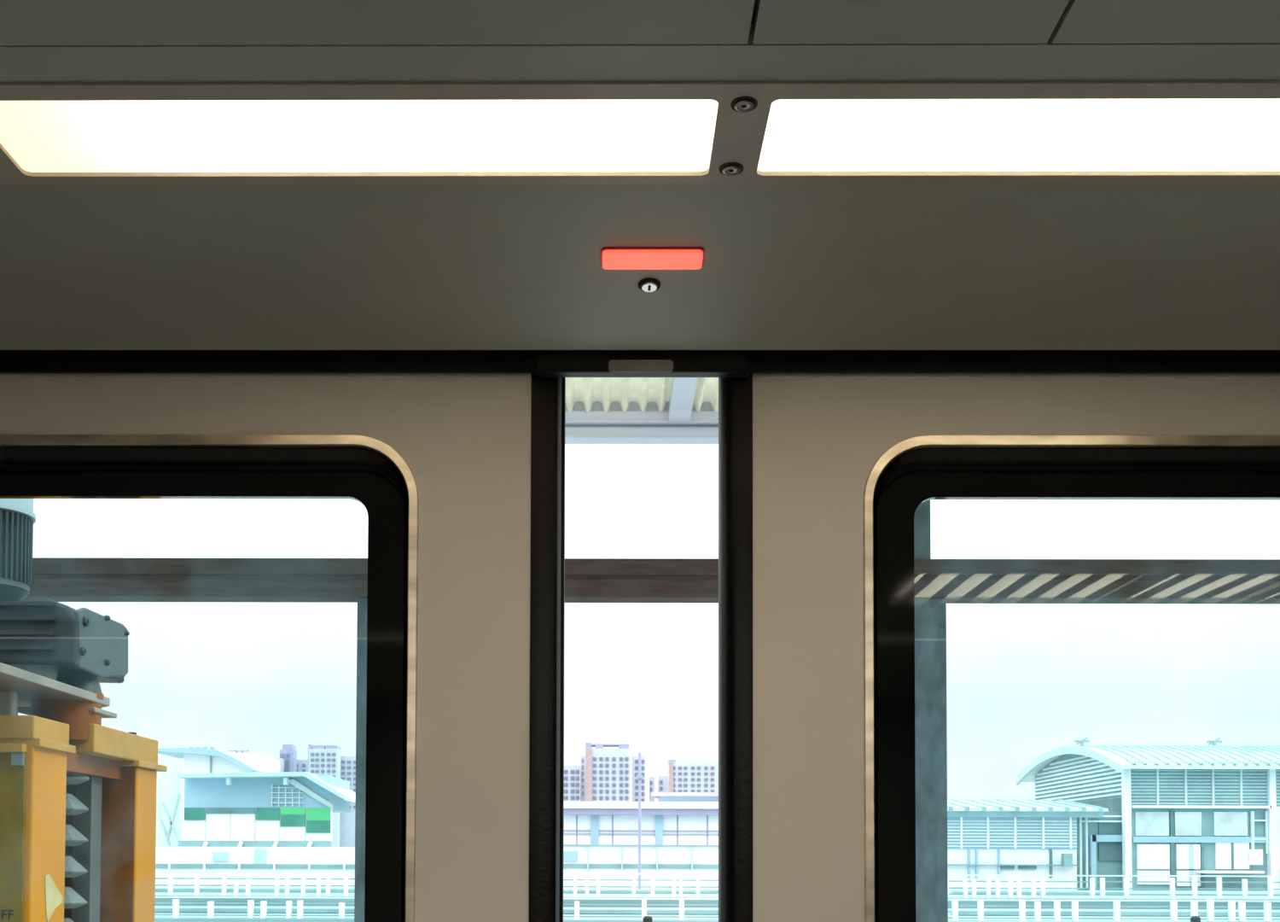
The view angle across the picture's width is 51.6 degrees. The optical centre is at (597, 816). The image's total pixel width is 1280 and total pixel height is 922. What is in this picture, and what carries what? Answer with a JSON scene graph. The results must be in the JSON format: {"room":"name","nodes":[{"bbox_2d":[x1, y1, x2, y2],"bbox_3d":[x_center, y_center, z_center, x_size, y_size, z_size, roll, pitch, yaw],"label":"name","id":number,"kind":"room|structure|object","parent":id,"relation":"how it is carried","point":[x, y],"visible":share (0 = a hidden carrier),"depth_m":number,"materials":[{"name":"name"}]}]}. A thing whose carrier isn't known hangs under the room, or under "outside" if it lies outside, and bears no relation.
{"room":"transit interior","nodes":[
{"label":"transit interior","id":0,"kind":"room"},
{"bbox_2d":[0,0,1279,45],"bbox_3d":[-0.001,-0.500,-0.294,6.400,0.056,2.179,0,-2,0],"label":"ceiling","id":1,"kind":"structure","parent":0,"point":[22,22],"depth_m":0.77,"materials":[{"name":"paint"}]},
{"bbox_2d":[0,99,717,172],"bbox_3d":[-0.165,-0.477,0.894,0.499,0.033,0.104,0,-2,0],"label":"recessed light","id":2,"kind":"object","parent":1,"relation":"in","point":[217,136],"visible":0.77,"depth_m":0.89,"materials":[{"name":"white plastic"}]},
{"bbox_2d":[0,24,1279,81],"bbox_3d":[0.009,-0.471,0.811,6.400,0.020,0.036,0,-2,0],"label":"trim","id":3,"kind":"structure","parent":1,"relation":"attached to","point":[1049,61],"depth_m":0.81,"materials":[{"name":"paint"}]},
{"bbox_2d":[0,80,1279,184],"bbox_3d":[0.009,-0.457,0.889,6.400,0.005,0.122,0,-2,0],"label":"trim","id":4,"kind":"structure","parent":1,"relation":"attached to","point":[743,109],"depth_m":0.84,"materials":[{"name":"metal"}]},
{"bbox_2d":[719,162,743,175],"bbox_3d":[0.094,-0.455,0.929,0.017,0.001,0.017,0,-2,0],"label":"screw","id":5,"kind":"object","parent":4,"relation":"in","point":[725,168],"depth_m":0.93,"materials":[{"name":"grey metal"}]},
{"bbox_2d":[730,96,757,112],"bbox_3d":[0.094,-0.458,0.849,0.017,0.001,0.017,0,-2,0],"label":"screw","id":6,"kind":"object","parent":4,"relation":"in","point":[738,104],"depth_m":0.85,"materials":[{"name":"grey metal"}]},
{"bbox_2d":[757,98,1279,171],"bbox_3d":[0.355,-0.475,0.890,0.499,0.033,0.104,0,-2,0],"label":"recessed light","id":7,"kind":"object","parent":1,"relation":"in","point":[801,135],"visible":0.56,"depth_m":0.89,"materials":[{"name":"white plastic"}]},
{"bbox_3d":[-1.907,0.508,1.287,2.568,2.060,0.085,0,-2,0],"label":"wall","id":8,"kind":"structure","parent":0,"visible":0},
{"bbox_2d":[0,372,565,921],"bbox_3d":[-0.388,0.500,1.203,0.710,2.040,0.040,0,-2,0],"label":"door","id":9,"kind":"structure","parent":8,"relation":"in","point":[458,478],"depth_m":1.21,"materials":[{"name":"paint"}]},
{"bbox_3d":[1.955,0.520,1.254,2.510,2.060,0.085,0,-2,0],"label":"wall","id":10,"kind":"structure","parent":0,"visible":0},
{"bbox_2d":[718,372,1279,921],"bbox_3d":[0.465,0.502,1.196,0.709,2.040,0.040,0,-2,0],"label":"door","id":11,"kind":"structure","parent":10,"relation":"in","point":[823,479],"depth_m":1.21,"materials":[{"name":"paint"}]},
{"bbox_3d":[-1.898,0.555,1.170,2.588,1.956,0.033,0,-2,0],"label":"lining","id":12,"kind":"object","parent":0,"visible":0},
{"bbox_2d":[0,183,1279,349],"bbox_3d":[0.011,-0.470,1.080,6.400,0.100,0.253,0,-2,0],"label":"panel","id":13,"kind":"object","parent":12,"relation":"attached to","point":[786,266],"visible":0.67,"depth_m":1.05,"materials":[{"name":"paint"}]},
{"bbox_2d":[535,349,750,377],"bbox_3d":[0.041,-0.417,1.197,0.193,0.036,0.017,0,-2,0],"label":"header","id":14,"kind":"object","parent":13,"relation":"attached to","point":[549,363],"visible":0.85,"depth_m":1.19,"materials":[{"name":"black metal"}]},
{"bbox_2d":[638,277,660,291],"bbox_3d":[0.042,-0.433,1.078,0.018,0.006,0.018,0,-2,0],"label":"lock","id":15,"kind":"object","parent":13,"relation":"attached to","point":[649,284],"visible":1,"depth_m":1.07,"materials":[{"name":"silver metal"}]},
{"bbox_2d":[600,247,704,269],"bbox_3d":[0.043,-0.439,1.041,0.081,0.008,0.026,0,-2,0],"label":"lamp","id":16,"kind":"object","parent":13,"relation":"attached to","point":[611,258],"visible":1,"depth_m":1.04,"materials":[{"name":"red plastic"}]},
{"bbox_2d":[0,349,1279,373],"bbox_3d":[0.012,-0.462,1.209,6.400,0.114,0.005,0,-2,0],"label":"strip","id":17,"kind":"object","parent":12,"relation":"attached to","point":[11,361],"visible":0.25,"depth_m":1.21,"materials":[{"name":"black metal"}]},
{"label":"outside","id":18,"kind":"structure","parent":0,"visible":0},
{"bbox_2d":[154,886,1279,909],"bbox_3d":[0.361,3.295,42.711,120.000,1.721,12.400,0,-2,0],"label":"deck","id":19,"kind":"object","parent":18,"point":[1213,892],"depth_m":36.64,"materials":[{"name":"white concrete"}]},
{"bbox_2d":[155,887,354,892],"bbox_3d":[-10.727,2.283,41.290,7.697,0.130,0.500,0,-2,0],"label":"cable tray","id":20,"kind":"object","parent":19,"relation":"on","point":[156,888],"visible":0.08,"depth_m":41.05,"materials":[{"name":"white metal"}]},
{"bbox_2d":[636,752,642,889],"bbox_3d":[1.409,0.304,43.978,0.200,4.879,0.148,0,-2,0],"label":"mast","id":21,"kind":"object","parent":19,"relation":"on","point":[639,776],"visible":0.76,"depth_m":43.97,"materials":[{"name":"grey metal"}]},
{"bbox_2d":[563,888,718,893],"bbox_3d":[1.320,2.320,41.185,5.810,0.130,0.500,0,-2,0],"label":"cable tray","id":22,"kind":"object","parent":19,"relation":"on","point":[564,889],"visible":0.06,"depth_m":40.94,"materials":[{"name":"white metal"}]},
{"bbox_2d":[155,871,1279,897],"bbox_3d":[1.475,1.959,37.174,38.163,0.742,0.180,0,-2,0],"label":"railing","id":23,"kind":"object","parent":19,"relation":"on","point":[1270,881],"visible":0.59,"depth_m":37.10,"materials":[{"name":"white metal"}]},
{"bbox_2d":[951,890,1123,895],"bbox_3d":[13.700,2.358,41.077,5.254,0.130,0.500,0,-2,0],"label":"cable tray","id":24,"kind":"object","parent":19,"relation":"on","point":[952,891],"visible":0.44,"depth_m":40.83,"materials":[{"name":"white metal"}]},
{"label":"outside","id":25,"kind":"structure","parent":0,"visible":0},
{"bbox_3d":[1.039,1.829,5.142,26.000,0.300,7.580,0,-2,0],"label":"platform","id":26,"kind":"object","parent":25,"visible":0},
{"bbox_2d":[0,498,167,921],"bbox_3d":[-1.334,0.410,2.698,0.567,2.355,0.998,0,-2,0],"label":"machine","id":27,"kind":"object","parent":26,"relation":"on","point":[78,793],"visible":0.96,"depth_m":2.77,"materials":[{"name":"metal"}]},
{"bbox_2d":[21,377,1279,921],"bbox_3d":[0.567,-0.181,4.884,16.049,3.698,2.560,0,-2,0],"label":"platform canopy","id":28,"kind":"object","parent":26,"relation":"on","point":[599,410],"visible":0.12,"depth_m":6.04,"materials":[{"name":"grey metal"}]},
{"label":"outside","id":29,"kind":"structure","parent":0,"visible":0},
{"bbox_3d":[0.487,3.879,57.424,140.000,1.554,16.950,0,-2,0],"label":"floor","id":30,"kind":"structure","parent":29,"visible":0},
{"bbox_2d":[155,771,355,887],"bbox_3d":[-13.462,0.680,52.375,10.310,4.593,5.500,0,-2,0],"label":"building","id":31,"kind":"structure","parent":30,"relation":"on","point":[273,821],"depth_m":50.09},
{"bbox_2d":[226,777,232,785],"bbox_3d":[-13.994,-1.352,50.247,0.130,0.259,0.300,0,-2,0],"label":"spotlight","id":32,"kind":"object","parent":31,"relation":"attached to","point":[229,780],"depth_m":50.10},
{"bbox_2d":[283,777,288,785],"bbox_3d":[-11.824,-1.352,50.228,0.130,0.259,0.300,0,-2,0],"label":"spotlight","id":33,"kind":"object","parent":31,"relation":"attached to","point":[285,779],"depth_m":50.08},
{"bbox_2d":[947,798,1108,890],"bbox_3d":[15.179,1.059,51.605,7.826,3.730,4.520,0,-2,0],"label":"station wing","id":34,"kind":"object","parent":30,"relation":"on","point":[985,836],"visible":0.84,"depth_m":49.92},
{"bbox_2d":[1015,737,1279,890],"bbox_3d":[23.360,-0.081,55.289,10.081,6.372,12.505,0,-2,0],"label":"station hall","id":35,"kind":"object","parent":30,"relation":"on","point":[1209,809],"visible":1,"depth_m":49.87,"materials":[{"name":"white metal"}]},
{"bbox_2d":[1188,843,1193,885],"bbox_3d":[22.368,1.815,49.802,0.160,1.573,0.050,0,-2,0],"label":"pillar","id":36,"kind":"structure","parent":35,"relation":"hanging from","point":[1190,846],"depth_m":49.78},
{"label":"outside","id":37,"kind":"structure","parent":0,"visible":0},
{"bbox_2d":[154,905,1279,921],"bbox_3d":[0.268,3.051,31.913,120.000,1.473,8.000,0,-2,0],"label":"fence","id":38,"kind":"object","parent":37,"point":[157,918],"depth_m":28.88,"materials":[{"name":"white metal"}]},
{"bbox_2d":[154,906,354,913],"bbox_3d":[-8.105,2.198,31.264,5.816,0.130,0.500,0,-2,0],"label":"cable tray","id":39,"kind":"object","parent":38,"relation":"on","point":[155,910],"visible":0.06,"depth_m":31.02,"materials":[{"name":"white metal"}]},
{"bbox_2d":[563,907,718,914],"bbox_3d":[0.999,2.227,31.185,4.390,0.130,0.500,0,-2,0],"label":"cable tray","id":40,"kind":"object","parent":38,"relation":"on","point":[564,911],"visible":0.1,"depth_m":30.94,"materials":[{"name":"white metal"}]},
{"bbox_2d":[154,896,1279,920],"bbox_3d":[1.126,2.004,28.370,29.132,0.561,0.180,0,-2,0],"label":"railing","id":41,"kind":"object","parent":38,"relation":"on","point":[1173,905],"visible":0.59,"depth_m":28.32,"materials":[{"name":"white metal"}]},
{"bbox_2d":[950,908,1279,916],"bbox_3d":[12.334,2.262,31.086,7.932,0.130,0.500,0,-2,0],"label":"cable tray","id":42,"kind":"object","parent":38,"relation":"on","point":[959,913],"visible":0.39,"depth_m":30.85,"materials":[{"name":"white metal"}]},
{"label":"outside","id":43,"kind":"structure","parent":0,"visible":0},
{"bbox_2d":[1277,868,1279,887],"bbox_3d":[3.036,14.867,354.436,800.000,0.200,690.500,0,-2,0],"label":"ground","id":44,"kind":"structure","parent":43,"point":[1278,869],"depth_m":253.03,"materials":[{"name":"white"}]},
{"bbox_2d":[155,753,183,846],"bbox_3d":[-20.991,1.136,63.135,2.574,8.505,0.890,0,-2,0],"label":"tower","id":45,"kind":"structure","parent":44,"relation":"on","point":[170,787],"depth_m":62.84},
{"bbox_2d":[157,746,279,840],"bbox_3d":[-17.329,1.005,59.901,4.837,8.064,4.500,0,-2,0],"label":"building","id":46,"kind":"structure","parent":44,"relation":"on","point":[198,759],"depth_m":58.26,"materials":[{"name":"white metal"}]},
{"bbox_2d":[274,757,284,771],"bbox_3d":[-74.452,-0.258,302.959,4.554,27.027,4.750,0,-2,0],"label":"apartment tower","id":47,"kind":"structure","parent":44,"relation":"on","point":[282,760],"depth_m":302.58,"materials":[{"name":"white concrete"}]},
{"bbox_2d":[279,744,296,771],"bbox_3d":[-71.765,-1.647,306.986,3.153,30.160,4.750,0,-2,0],"label":"apartment tower","id":48,"kind":"structure","parent":44,"relation":"on","point":[288,752],"depth_m":305.33,"materials":[{"name":"concrete"}]},
{"bbox_2d":[296,759,308,772],"bbox_3d":[-69.538,0.135,311.409,3.605,26.996,3.750,0,-2,0],"label":"apartment tower","id":49,"kind":"structure","parent":44,"relation":"on","point":[302,765],"depth_m":310.21,"materials":[{"name":"white concrete"}]},
{"bbox_2d":[308,744,340,846],"bbox_3d":[-62.581,-1.621,302.904,6.850,29.748,4.750,0,-2,0],"label":"apartment tower","id":50,"kind":"structure","parent":44,"relation":"on","point":[322,759],"depth_m":301.11,"materials":[{"name":"white concrete"}]},
{"bbox_2d":[339,755,355,846],"bbox_3d":[-56.484,-0.359,307.812,7.309,27.658,4.750,0,-2,0],"label":"apartment tower","id":51,"kind":"structure","parent":44,"relation":"on","point":[346,828],"depth_m":305.70,"materials":[{"name":"white concrete"}]},
{"bbox_2d":[564,765,580,801],"bbox_3d":[-6.072,0.825,306.838,3.976,25.217,3.750,0,-2,0],"label":"apartment tower","id":52,"kind":"structure","parent":44,"relation":"on","point":[572,773],"depth_m":305.48,"materials":[{"name":"white concrete"}]},
{"bbox_2d":[580,755,585,801],"bbox_3d":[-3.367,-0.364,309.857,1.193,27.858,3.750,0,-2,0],"label":"apartment tower","id":53,"kind":"structure","parent":44,"relation":"on","point":[582,757],"depth_m":308.48,"materials":[{"name":"white concrete"}]},
{"bbox_2d":[585,742,629,801],"bbox_3d":[2.311,-1.810,302.228,10.135,30.090,5.000,0,-2,0],"label":"apartment tower","id":54,"kind":"structure","parent":44,"relation":"on","point":[607,770],"depth_m":300.38,"materials":[{"name":"white concrete"}]},
{"bbox_2d":[632,751,645,801],"bbox_3d":[9.561,-0.759,307.258,2.964,28.409,4.750,0,-2,0],"label":"apartment tower","id":55,"kind":"structure","parent":44,"relation":"on","point":[635,759],"depth_m":305.33,"materials":[{"name":"white concrete"}]},
{"bbox_2d":[563,791,718,888],"bbox_3d":[1.613,0.967,51.910,9.549,3.967,5.350,0,-2,0],"label":"building","id":56,"kind":"structure","parent":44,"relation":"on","point":[679,831],"depth_m":49.65,"materials":[{"name":"white concrete"}]},
{"bbox_2d":[642,915,652,921],"bbox_3d":[0.528,2.111,13.932,0.100,2.132,0.100,0,-2,0],"label":"bollard","id":57,"kind":"object","parent":44,"relation":"on","point":[646,918],"visible":1,"depth_m":13.93,"materials":[{"name":"grey metal"}]},
{"bbox_2d":[649,776,654,801],"bbox_3d":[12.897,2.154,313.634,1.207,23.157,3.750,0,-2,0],"label":"apartment tower","id":58,"kind":"structure","parent":44,"relation":"on","point":[651,778],"depth_m":312.34,"materials":[{"name":"white concrete"}]},
{"bbox_2d":[657,775,668,801],"bbox_3d":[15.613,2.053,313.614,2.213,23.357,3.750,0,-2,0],"label":"apartment tower","id":59,"kind":"structure","parent":44,"relation":"on","point":[662,780],"depth_m":312.34,"materials":[{"name":"white concrete"}]},
{"bbox_2d":[668,759,718,791],"bbox_3d":[22.192,0.140,304.992,11.549,26.443,5.000,0,-2,0],"label":"apartment tower","id":60,"kind":"structure","parent":44,"relation":"on","point":[683,776],"depth_m":303.25,"materials":[{"name":"white concrete"}]},
{"bbox_2d":[1190,915,1200,921],"bbox_3d":[6.291,2.118,13.883,0.100,2.154,0.100,0,-2,0],"label":"bollard","id":61,"kind":"object","parent":44,"relation":"on","point":[1194,918],"visible":1,"depth_m":13.88,"materials":[{"name":"black metal"}]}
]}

